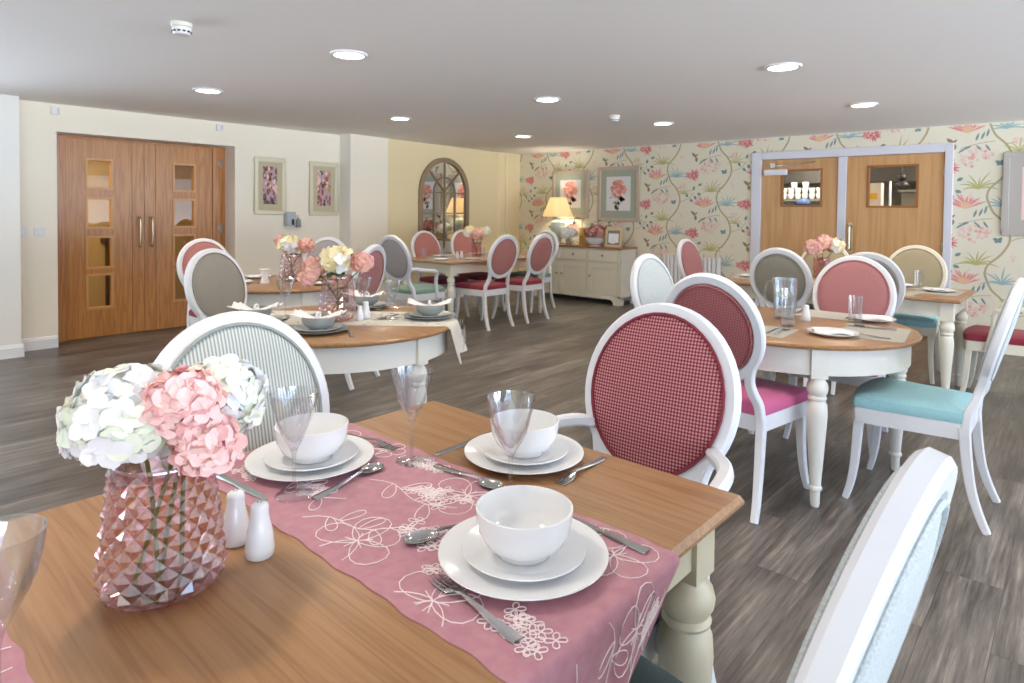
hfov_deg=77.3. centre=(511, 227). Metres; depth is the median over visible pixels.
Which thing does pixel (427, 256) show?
placemat
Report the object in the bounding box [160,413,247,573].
hydrangea
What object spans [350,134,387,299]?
wall
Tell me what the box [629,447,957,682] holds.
dining chair
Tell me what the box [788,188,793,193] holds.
cup
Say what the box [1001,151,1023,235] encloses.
framed print
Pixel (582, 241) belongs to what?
picture frame
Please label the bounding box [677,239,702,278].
dining chair
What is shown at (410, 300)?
napkin
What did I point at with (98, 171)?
wall
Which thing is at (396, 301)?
baseboard
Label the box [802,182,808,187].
cup
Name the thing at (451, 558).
dinner plate
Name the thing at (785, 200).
shelving
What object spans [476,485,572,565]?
bowl
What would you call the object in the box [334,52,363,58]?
diffuser
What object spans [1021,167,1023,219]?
art print
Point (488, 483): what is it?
spoon
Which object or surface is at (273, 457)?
plate
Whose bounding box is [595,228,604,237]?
hydrangea
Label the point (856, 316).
napkin
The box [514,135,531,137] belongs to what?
recessed light
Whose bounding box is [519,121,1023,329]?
wall
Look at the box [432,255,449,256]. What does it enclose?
plate
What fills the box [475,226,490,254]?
hydrangea
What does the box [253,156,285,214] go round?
framed print
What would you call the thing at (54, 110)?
sensor box
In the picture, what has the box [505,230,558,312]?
dining chair
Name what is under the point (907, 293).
placemat
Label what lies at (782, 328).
spoon
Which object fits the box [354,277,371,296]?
wine glass
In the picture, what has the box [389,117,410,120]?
recessed light
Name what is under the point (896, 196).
wall
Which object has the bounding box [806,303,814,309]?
seat cushion
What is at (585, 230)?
hydrangea
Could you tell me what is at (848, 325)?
knife
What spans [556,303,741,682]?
armchair
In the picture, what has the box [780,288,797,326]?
tumbler
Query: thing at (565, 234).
hydrangea
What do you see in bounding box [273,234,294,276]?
hydrangea
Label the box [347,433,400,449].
fork
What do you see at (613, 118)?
smoke detector
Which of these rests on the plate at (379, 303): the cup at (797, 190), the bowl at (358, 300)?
the bowl at (358, 300)
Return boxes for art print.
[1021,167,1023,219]
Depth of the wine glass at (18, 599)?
0.75 m
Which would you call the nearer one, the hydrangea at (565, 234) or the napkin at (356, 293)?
the napkin at (356, 293)
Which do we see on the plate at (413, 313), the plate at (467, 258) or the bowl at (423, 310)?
the bowl at (423, 310)
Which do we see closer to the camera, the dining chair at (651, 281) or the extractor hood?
the dining chair at (651, 281)
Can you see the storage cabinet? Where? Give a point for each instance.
(876, 189)
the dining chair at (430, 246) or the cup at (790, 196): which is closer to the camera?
the dining chair at (430, 246)
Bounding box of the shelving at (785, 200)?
[784,199,819,201]
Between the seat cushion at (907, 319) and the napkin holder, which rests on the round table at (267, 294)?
the napkin holder
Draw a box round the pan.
[895,167,909,189]
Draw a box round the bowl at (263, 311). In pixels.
[240,306,271,315]
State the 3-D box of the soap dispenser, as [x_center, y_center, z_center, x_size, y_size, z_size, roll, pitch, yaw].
[-2.720,-0.113,7.843,0.096,0.170,0.120,2,2,42]
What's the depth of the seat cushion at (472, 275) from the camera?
8.41 m
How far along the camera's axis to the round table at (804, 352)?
2.94 m
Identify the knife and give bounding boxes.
[211,473,266,499]
[434,431,491,454]
[573,516,649,553]
[766,327,780,333]
[848,325,895,330]
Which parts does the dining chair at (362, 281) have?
leg, frame, backrest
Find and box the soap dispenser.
[284,212,295,225]
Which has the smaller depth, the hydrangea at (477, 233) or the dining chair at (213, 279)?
the dining chair at (213, 279)
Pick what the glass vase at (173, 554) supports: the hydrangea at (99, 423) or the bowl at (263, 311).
the hydrangea at (99, 423)
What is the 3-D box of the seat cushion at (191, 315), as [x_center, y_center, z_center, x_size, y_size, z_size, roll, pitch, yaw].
[-2.404,0.701,5.377,0.481,0.070,0.486,2,2,37]
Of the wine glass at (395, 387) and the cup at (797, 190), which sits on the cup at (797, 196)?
the cup at (797, 190)
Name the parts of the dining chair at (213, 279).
backrest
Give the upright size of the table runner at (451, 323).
0.198 m
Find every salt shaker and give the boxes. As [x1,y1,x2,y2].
[221,488,248,547]
[245,499,274,561]
[356,305,363,320]
[362,301,369,318]
[801,304,810,321]
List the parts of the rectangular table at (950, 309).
leg, leg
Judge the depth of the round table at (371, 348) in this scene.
3.02 m
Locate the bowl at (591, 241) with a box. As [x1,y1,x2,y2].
[585,237,604,245]
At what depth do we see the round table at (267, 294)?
4.75 m
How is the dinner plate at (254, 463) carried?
on the table runner at (599, 632)
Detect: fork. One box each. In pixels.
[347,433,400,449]
[428,573,522,643]
[554,456,606,484]
[859,333,890,338]
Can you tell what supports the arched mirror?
attached to the wall at (493, 178)
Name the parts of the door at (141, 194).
handle, handle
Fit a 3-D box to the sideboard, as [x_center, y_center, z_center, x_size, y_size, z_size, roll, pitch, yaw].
[1.086,0.682,9.852,1.650,0.835,0.444,2,2,42]
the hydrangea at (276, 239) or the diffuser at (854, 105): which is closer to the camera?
the hydrangea at (276, 239)
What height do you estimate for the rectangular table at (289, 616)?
0.760 m
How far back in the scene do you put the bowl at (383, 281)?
3.44 m
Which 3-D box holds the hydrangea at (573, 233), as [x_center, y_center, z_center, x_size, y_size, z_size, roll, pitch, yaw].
[0.936,0.116,9.896,0.176,0.249,0.180,2,2,42]
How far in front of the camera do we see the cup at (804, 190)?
9.29 m
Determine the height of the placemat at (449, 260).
0.003 m
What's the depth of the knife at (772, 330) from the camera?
3.19 m
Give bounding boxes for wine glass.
[0,520,47,646]
[269,386,318,502]
[276,279,294,316]
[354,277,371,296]
[383,281,400,319]
[391,365,432,466]
[487,390,534,467]
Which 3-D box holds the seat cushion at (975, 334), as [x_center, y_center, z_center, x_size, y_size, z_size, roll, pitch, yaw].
[3.607,0.782,4.690,0.481,0.070,0.486,2,2,42]
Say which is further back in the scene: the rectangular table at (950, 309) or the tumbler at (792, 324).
the rectangular table at (950, 309)
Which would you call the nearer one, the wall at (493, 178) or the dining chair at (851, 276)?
the dining chair at (851, 276)
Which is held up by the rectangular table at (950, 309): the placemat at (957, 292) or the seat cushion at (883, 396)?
the placemat at (957, 292)
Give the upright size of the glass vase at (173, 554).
0.209 m
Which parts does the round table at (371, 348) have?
leg, leg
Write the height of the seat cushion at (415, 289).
0.070 m
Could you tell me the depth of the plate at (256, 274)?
5.35 m
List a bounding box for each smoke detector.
[171,20,192,36]
[609,115,619,121]
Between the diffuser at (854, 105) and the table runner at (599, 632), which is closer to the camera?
the table runner at (599, 632)
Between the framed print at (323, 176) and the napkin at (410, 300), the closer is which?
the napkin at (410, 300)
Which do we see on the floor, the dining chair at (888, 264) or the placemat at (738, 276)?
the dining chair at (888, 264)
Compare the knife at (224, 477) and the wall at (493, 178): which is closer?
the knife at (224, 477)
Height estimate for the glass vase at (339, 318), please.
0.239 m
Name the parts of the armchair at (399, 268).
leg, backrest, frame, seat rail, arm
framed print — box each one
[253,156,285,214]
[308,161,338,215]
[552,169,589,218]
[597,165,640,221]
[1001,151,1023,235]
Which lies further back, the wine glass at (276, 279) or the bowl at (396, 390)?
the wine glass at (276, 279)
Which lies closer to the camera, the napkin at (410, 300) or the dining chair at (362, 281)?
the napkin at (410, 300)
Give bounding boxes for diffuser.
[196,89,218,92]
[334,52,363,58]
[538,99,556,101]
[768,65,797,69]
[853,104,874,106]
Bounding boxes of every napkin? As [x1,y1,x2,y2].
[227,302,283,309]
[288,309,346,317]
[343,290,389,296]
[406,298,451,305]
[811,329,853,334]
[854,315,891,320]
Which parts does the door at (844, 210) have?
closer arm, handle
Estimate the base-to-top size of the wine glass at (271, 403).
0.213 m
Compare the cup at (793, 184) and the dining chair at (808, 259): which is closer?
the dining chair at (808, 259)
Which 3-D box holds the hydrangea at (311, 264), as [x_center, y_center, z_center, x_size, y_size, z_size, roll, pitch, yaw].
[-1.006,0.303,3.398,0.218,0.316,0.131,0,2,-23]
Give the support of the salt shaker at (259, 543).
on the rectangular table at (289, 616)
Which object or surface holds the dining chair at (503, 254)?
on the floor
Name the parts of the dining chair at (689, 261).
backrest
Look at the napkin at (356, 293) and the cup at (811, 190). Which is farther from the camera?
the cup at (811, 190)
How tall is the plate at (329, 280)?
0.019 m
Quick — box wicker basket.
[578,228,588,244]
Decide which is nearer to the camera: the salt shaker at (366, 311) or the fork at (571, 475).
the fork at (571, 475)
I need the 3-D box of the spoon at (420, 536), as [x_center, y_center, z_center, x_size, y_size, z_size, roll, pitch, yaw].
[-0.104,0.549,1.173,0.201,0.013,0.041,0,2,-31]
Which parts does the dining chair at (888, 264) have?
leg, frame, backrest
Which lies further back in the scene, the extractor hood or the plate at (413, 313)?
the extractor hood
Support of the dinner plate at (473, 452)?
on the rectangular table at (289, 616)
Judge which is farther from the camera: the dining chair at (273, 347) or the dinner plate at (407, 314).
the dinner plate at (407, 314)
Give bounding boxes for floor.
[0,290,1023,682]
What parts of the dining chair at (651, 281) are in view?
frame, backrest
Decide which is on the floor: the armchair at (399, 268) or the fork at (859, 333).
the armchair at (399, 268)
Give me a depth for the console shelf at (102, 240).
8.04 m
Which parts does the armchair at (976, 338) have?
leg, leg, seat rail, arm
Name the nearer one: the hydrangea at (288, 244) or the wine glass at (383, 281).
the wine glass at (383, 281)
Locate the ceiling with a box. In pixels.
[0,0,1023,153]
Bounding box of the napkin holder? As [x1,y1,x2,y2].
[258,269,270,283]
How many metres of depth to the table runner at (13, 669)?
0.82 m
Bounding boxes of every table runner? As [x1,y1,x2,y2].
[0,619,33,682]
[201,423,679,682]
[271,311,466,363]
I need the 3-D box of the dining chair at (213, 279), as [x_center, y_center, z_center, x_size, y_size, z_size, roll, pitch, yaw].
[-1.711,0.684,4.120,0.656,1.090,0.492,1,2,22]
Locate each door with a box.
[57,135,224,341]
[750,143,953,336]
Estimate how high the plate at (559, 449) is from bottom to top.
0.019 m
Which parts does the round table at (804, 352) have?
leg, leg, leg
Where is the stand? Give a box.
[795,198,810,204]
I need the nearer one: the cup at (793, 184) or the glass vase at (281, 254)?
the glass vase at (281, 254)
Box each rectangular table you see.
[0,401,743,682]
[406,253,541,312]
[725,275,975,388]
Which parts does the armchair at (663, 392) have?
arm, seat rail, backrest, frame, arm, leg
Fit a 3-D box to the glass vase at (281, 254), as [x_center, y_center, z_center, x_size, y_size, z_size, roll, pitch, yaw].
[-1.794,0.323,5.214,0.193,0.219,0.194,1,2,30]
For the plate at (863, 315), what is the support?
on the round table at (804, 352)
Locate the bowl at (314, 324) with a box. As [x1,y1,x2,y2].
[301,313,334,330]
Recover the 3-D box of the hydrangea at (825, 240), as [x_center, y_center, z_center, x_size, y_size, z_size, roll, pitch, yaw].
[2.749,0.245,5.665,0.168,0.386,0.167,2,2,42]
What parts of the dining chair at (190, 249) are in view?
seat rail, backrest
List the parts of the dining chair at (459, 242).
frame, backrest, leg, leg, leg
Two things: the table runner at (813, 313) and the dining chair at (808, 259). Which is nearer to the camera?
the table runner at (813, 313)
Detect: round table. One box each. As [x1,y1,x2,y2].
[245,274,350,309]
[272,304,449,407]
[757,307,921,507]
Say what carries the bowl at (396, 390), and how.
on the wine glass at (395, 387)
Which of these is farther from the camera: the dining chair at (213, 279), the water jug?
the dining chair at (213, 279)
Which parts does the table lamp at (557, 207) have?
lamp shade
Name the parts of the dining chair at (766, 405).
backrest, frame, leg, seat rail, leg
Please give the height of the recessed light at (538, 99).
0.012 m
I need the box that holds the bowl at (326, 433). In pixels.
[274,412,348,463]
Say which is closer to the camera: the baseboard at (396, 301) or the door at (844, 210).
the door at (844, 210)
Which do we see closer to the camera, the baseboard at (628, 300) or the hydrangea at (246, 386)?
the hydrangea at (246, 386)
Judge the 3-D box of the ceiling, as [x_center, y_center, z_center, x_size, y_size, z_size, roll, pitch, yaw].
[0.103,-1.074,2.102,12.500,0.100,13.900,2,2,42]
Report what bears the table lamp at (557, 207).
on the sideboard
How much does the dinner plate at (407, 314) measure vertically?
0.019 m
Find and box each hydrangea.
[55,363,171,581]
[131,364,227,585]
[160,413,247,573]
[179,354,268,565]
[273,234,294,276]
[276,234,299,276]
[287,237,315,276]
[297,270,346,314]
[301,256,344,314]
[319,245,353,310]
[330,251,373,313]
[463,225,477,255]
[471,228,484,256]
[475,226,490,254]
[558,226,569,241]
[560,230,569,242]
[568,228,578,241]
[583,227,589,236]
[587,226,596,237]
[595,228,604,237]
[803,239,822,268]
[815,234,832,270]
[822,237,845,268]
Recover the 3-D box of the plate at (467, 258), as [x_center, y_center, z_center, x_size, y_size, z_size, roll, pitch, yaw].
[-0.473,0.369,7.642,0.230,0.019,0.230,2,2,42]
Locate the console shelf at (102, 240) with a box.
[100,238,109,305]
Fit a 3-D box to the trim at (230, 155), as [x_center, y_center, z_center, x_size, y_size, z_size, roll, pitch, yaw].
[-3.886,0.095,6.854,0.324,2.064,1.725,2,2,42]
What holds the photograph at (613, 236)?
attached to the photo frame at (613, 236)
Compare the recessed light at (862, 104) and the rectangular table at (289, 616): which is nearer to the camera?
the rectangular table at (289, 616)
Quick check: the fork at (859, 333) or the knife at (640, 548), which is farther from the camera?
the fork at (859, 333)
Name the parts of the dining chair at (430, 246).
backrest, frame, seat rail, leg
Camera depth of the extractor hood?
8.80 m
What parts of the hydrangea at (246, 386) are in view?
stem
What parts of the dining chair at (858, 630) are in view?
frame, backrest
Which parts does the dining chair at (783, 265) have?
backrest, frame, leg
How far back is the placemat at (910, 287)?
5.19 m
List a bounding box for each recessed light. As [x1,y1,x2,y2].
[192,87,222,93]
[330,49,367,59]
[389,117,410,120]
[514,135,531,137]
[534,97,560,102]
[652,122,673,125]
[764,62,801,71]
[848,102,877,107]
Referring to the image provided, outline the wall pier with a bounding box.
[0,94,20,345]
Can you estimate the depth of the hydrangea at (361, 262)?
3.35 m
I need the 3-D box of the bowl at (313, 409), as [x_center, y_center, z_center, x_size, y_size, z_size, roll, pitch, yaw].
[-0.446,0.396,1.310,0.097,0.121,0.097,2,2,42]
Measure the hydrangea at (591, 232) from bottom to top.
0.234 m
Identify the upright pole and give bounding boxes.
[889,181,891,205]
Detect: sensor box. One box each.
[51,106,59,114]
[216,124,222,130]
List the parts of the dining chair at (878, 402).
leg, leg, seat rail, leg, leg, frame, backrest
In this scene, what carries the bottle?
attached to the wall at (256, 249)
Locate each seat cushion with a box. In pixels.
[189,309,196,317]
[391,283,444,294]
[419,275,467,284]
[455,280,505,289]
[459,272,503,279]
[494,276,541,285]
[510,271,550,277]
[629,655,682,682]
[740,377,807,415]
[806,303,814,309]
[852,377,972,423]
[893,312,938,327]
[963,325,1023,345]
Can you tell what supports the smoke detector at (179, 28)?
attached to the ceiling
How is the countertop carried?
on the floor
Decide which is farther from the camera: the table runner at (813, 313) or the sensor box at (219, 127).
the sensor box at (219, 127)
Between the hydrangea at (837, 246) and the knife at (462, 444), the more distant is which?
the hydrangea at (837, 246)
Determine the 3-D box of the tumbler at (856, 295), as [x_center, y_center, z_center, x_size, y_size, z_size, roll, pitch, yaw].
[1.884,0.445,3.513,0.074,0.142,0.074,2,2,42]
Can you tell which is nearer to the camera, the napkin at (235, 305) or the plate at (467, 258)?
the napkin at (235, 305)
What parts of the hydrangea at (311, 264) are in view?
stem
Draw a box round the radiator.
[662,255,721,284]
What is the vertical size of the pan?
0.625 m
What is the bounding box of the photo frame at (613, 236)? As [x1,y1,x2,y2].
[605,228,622,246]
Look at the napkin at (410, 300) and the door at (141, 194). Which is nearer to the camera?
the napkin at (410, 300)
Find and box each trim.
[56,131,235,333]
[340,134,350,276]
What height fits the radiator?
0.750 m
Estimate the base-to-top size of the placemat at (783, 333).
0.003 m
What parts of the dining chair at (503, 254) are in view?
leg, seat rail, leg, leg, frame, backrest, leg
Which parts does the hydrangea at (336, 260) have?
stem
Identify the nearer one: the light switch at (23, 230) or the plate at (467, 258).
the light switch at (23, 230)
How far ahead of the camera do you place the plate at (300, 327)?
3.06 m
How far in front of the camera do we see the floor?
3.25 m
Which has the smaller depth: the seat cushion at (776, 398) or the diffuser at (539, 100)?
the seat cushion at (776, 398)
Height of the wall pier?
2.319 m
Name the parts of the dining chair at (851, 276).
leg, seat rail, backrest, frame, leg, leg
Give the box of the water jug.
[772,278,797,319]
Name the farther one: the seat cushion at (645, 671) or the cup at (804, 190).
the cup at (804, 190)
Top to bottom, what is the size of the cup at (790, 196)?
0.082 m
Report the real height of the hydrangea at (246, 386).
0.324 m
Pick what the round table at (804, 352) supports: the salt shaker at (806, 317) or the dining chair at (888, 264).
the salt shaker at (806, 317)
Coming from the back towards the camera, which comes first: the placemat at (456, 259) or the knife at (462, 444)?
the placemat at (456, 259)
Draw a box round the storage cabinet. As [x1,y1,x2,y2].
[870,183,883,205]
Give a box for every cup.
[787,194,793,198]
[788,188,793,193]
[791,182,797,187]
[794,194,800,198]
[795,188,800,193]
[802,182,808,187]
[802,188,808,193]
[809,188,815,193]
[809,194,815,198]
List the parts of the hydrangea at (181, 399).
stem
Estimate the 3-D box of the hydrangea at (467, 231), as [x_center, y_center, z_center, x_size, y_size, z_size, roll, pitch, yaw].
[-0.513,0.157,7.781,0.180,0.383,0.172,2,2,42]
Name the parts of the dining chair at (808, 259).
backrest, frame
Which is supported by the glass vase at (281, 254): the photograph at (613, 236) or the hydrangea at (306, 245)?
the hydrangea at (306, 245)
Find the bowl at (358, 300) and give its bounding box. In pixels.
[353,293,379,305]
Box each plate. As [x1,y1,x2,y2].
[244,274,271,278]
[244,435,373,481]
[263,439,357,471]
[291,323,347,334]
[294,323,341,332]
[314,280,335,284]
[342,302,389,309]
[347,301,384,307]
[404,311,454,319]
[409,310,449,317]
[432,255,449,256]
[432,258,450,260]
[438,516,608,600]
[462,526,585,581]
[463,257,481,259]
[464,432,583,474]
[481,437,567,464]
[807,327,858,337]
[850,314,896,322]
[921,287,955,292]
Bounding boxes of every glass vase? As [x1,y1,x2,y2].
[92,463,227,610]
[280,254,302,281]
[319,275,355,321]
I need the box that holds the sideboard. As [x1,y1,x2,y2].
[534,243,636,305]
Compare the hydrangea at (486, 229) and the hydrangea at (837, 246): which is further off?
the hydrangea at (486, 229)
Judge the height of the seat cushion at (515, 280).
0.070 m
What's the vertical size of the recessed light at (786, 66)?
0.012 m
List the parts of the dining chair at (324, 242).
backrest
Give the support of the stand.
on the floor
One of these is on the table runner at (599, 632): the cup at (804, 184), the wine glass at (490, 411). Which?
the wine glass at (490, 411)
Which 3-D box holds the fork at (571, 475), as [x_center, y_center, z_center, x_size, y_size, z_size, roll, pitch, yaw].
[0.160,0.546,1.455,0.025,0.012,0.198,2,2,37]
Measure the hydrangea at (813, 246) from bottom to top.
0.343 m
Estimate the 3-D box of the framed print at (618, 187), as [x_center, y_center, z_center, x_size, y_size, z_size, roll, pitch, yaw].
[1.603,-0.513,9.668,0.747,0.835,0.030,2,2,42]
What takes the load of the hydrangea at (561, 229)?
in the vase
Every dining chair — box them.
[140,311,329,480]
[176,238,227,327]
[184,248,246,320]
[304,237,346,275]
[345,244,385,389]
[411,230,469,316]
[450,230,505,314]
[454,234,517,330]
[491,233,553,323]
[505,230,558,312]
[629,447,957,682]
[630,253,754,433]
[665,273,808,523]
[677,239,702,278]
[749,247,812,386]
[783,256,896,454]
[801,249,848,309]
[830,252,905,394]
[842,277,1023,534]
[889,245,947,383]
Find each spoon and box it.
[311,462,383,499]
[378,314,398,318]
[403,524,456,544]
[433,464,503,489]
[774,327,789,334]
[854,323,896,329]
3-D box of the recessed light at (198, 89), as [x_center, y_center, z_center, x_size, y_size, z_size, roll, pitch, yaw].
[-2.507,-1.130,5.276,0.234,0.012,0.234,2,2,42]
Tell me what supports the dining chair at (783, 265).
on the floor
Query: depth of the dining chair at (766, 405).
2.83 m
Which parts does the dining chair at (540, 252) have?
leg, leg, leg, seat rail, frame, backrest, leg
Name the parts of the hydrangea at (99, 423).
stem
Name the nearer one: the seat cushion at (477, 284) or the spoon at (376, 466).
the spoon at (376, 466)
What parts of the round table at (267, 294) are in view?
leg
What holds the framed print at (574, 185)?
attached to the wall at (700, 192)
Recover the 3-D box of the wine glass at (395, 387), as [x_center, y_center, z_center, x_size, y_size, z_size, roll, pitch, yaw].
[-0.234,0.439,1.497,0.097,0.213,0.097,2,2,42]
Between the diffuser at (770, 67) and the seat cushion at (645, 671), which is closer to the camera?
the seat cushion at (645, 671)
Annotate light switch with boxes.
[20,227,27,236]
[34,227,44,235]
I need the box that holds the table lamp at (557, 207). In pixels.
[542,197,572,243]
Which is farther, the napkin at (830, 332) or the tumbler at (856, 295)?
the tumbler at (856, 295)
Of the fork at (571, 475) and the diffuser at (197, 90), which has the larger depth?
the diffuser at (197, 90)
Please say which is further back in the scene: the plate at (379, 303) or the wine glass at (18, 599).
the plate at (379, 303)
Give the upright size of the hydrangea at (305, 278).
0.252 m
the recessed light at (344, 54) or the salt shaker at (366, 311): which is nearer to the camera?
the salt shaker at (366, 311)
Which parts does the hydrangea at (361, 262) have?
stem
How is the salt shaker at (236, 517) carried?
on the rectangular table at (289, 616)
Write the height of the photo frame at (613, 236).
0.274 m
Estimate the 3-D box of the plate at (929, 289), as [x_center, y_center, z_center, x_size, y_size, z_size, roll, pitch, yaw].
[3.285,0.481,4.932,0.230,0.019,0.230,2,2,42]
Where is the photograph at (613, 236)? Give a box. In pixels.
[607,230,619,244]
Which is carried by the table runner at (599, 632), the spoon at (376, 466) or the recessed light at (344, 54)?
the spoon at (376, 466)
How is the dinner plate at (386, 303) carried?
on the round table at (371, 348)
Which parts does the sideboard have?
door, door, drawer, frame, door, drawer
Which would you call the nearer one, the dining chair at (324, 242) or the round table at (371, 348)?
the round table at (371, 348)
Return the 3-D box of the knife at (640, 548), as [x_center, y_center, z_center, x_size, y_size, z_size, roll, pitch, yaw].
[0.156,0.555,1.182,0.020,0.004,0.220,-1,2,-45]
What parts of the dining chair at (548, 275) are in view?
leg, frame, backrest, leg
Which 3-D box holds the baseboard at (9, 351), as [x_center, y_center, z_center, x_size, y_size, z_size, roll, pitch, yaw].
[-6.487,1.135,3.367,0.018,0.115,6.353,2,2,42]
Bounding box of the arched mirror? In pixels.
[418,158,468,254]
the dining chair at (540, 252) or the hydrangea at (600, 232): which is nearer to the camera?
the dining chair at (540, 252)
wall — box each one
[19,100,339,338]
[65,135,215,306]
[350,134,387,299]
[387,139,519,295]
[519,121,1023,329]
[784,182,915,205]
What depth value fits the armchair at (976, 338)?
4.63 m
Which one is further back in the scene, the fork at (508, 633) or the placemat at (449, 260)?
the placemat at (449, 260)
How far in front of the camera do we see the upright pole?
8.32 m
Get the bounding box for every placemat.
[423,259,462,261]
[425,256,459,257]
[456,259,486,261]
[727,275,748,278]
[764,325,798,338]
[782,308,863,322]
[842,323,911,342]
[905,291,918,295]
[906,286,924,289]
[913,289,964,295]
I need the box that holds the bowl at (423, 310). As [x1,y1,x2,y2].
[415,302,443,315]
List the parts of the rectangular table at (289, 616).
leg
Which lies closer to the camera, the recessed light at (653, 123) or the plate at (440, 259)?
the recessed light at (653, 123)
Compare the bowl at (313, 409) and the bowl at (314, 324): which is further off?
the bowl at (314, 324)
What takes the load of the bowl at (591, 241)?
on the sideboard
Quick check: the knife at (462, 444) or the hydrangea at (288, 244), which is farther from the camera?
the hydrangea at (288, 244)
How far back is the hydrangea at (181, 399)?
0.91 m
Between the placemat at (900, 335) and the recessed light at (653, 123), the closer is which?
the placemat at (900, 335)
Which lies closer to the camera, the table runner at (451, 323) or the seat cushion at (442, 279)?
the table runner at (451, 323)
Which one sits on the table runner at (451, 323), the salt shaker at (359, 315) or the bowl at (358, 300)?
the salt shaker at (359, 315)
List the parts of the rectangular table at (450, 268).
leg, leg, leg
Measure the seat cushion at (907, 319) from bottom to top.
0.070 m
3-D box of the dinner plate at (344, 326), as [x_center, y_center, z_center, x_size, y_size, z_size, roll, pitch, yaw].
[-0.930,0.487,3.071,0.280,0.019,0.280,2,2,42]
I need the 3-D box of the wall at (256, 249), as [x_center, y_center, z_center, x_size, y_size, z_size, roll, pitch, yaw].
[-3.541,-0.040,7.261,0.350,2.319,3.445,2,2,42]
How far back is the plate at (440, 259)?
7.50 m
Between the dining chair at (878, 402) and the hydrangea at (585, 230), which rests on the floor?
the dining chair at (878, 402)
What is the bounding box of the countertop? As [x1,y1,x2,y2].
[898,190,915,205]
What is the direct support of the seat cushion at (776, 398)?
on the dining chair at (766, 405)
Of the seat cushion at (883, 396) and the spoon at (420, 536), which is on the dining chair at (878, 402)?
the seat cushion at (883, 396)
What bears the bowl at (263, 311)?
on the plate
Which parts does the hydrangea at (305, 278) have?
stem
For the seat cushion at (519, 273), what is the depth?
8.72 m
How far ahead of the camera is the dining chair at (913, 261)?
5.55 m
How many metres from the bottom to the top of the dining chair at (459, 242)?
1.090 m
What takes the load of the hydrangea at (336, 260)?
on the glass vase at (339, 318)
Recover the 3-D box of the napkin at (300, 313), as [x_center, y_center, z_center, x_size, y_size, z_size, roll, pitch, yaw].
[-0.929,0.420,3.069,0.232,0.062,0.155,1,2,2]
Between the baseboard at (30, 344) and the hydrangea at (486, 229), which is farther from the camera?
the hydrangea at (486, 229)
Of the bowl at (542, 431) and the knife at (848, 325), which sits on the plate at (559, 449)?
the bowl at (542, 431)
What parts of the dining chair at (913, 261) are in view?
backrest, frame, seat rail, leg, leg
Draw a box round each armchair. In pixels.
[379,235,444,310]
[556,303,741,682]
[960,302,1023,391]
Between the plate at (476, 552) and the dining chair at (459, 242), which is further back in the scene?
the dining chair at (459, 242)
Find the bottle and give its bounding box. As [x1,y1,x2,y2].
[296,215,300,226]
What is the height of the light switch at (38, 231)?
0.085 m
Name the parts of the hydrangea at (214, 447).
stem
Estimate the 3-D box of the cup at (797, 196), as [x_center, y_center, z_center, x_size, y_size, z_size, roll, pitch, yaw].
[4.191,-0.461,9.389,0.093,0.082,0.093,2,2,42]
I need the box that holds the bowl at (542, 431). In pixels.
[491,409,558,458]
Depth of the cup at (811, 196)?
9.22 m
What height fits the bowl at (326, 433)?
0.078 m
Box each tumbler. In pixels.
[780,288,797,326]
[848,295,862,322]
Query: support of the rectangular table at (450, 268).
on the floor
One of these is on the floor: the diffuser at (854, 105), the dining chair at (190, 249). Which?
the dining chair at (190, 249)
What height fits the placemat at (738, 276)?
0.003 m
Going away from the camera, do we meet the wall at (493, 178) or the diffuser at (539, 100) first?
the diffuser at (539, 100)
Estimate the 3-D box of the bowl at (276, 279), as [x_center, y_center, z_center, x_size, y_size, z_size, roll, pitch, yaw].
[-1.231,0.336,3.478,0.097,0.117,0.097,1,2,30]
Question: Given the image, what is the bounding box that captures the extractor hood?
[784,166,915,184]
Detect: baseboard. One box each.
[0,344,24,359]
[21,335,57,351]
[392,290,470,304]
[545,292,629,302]

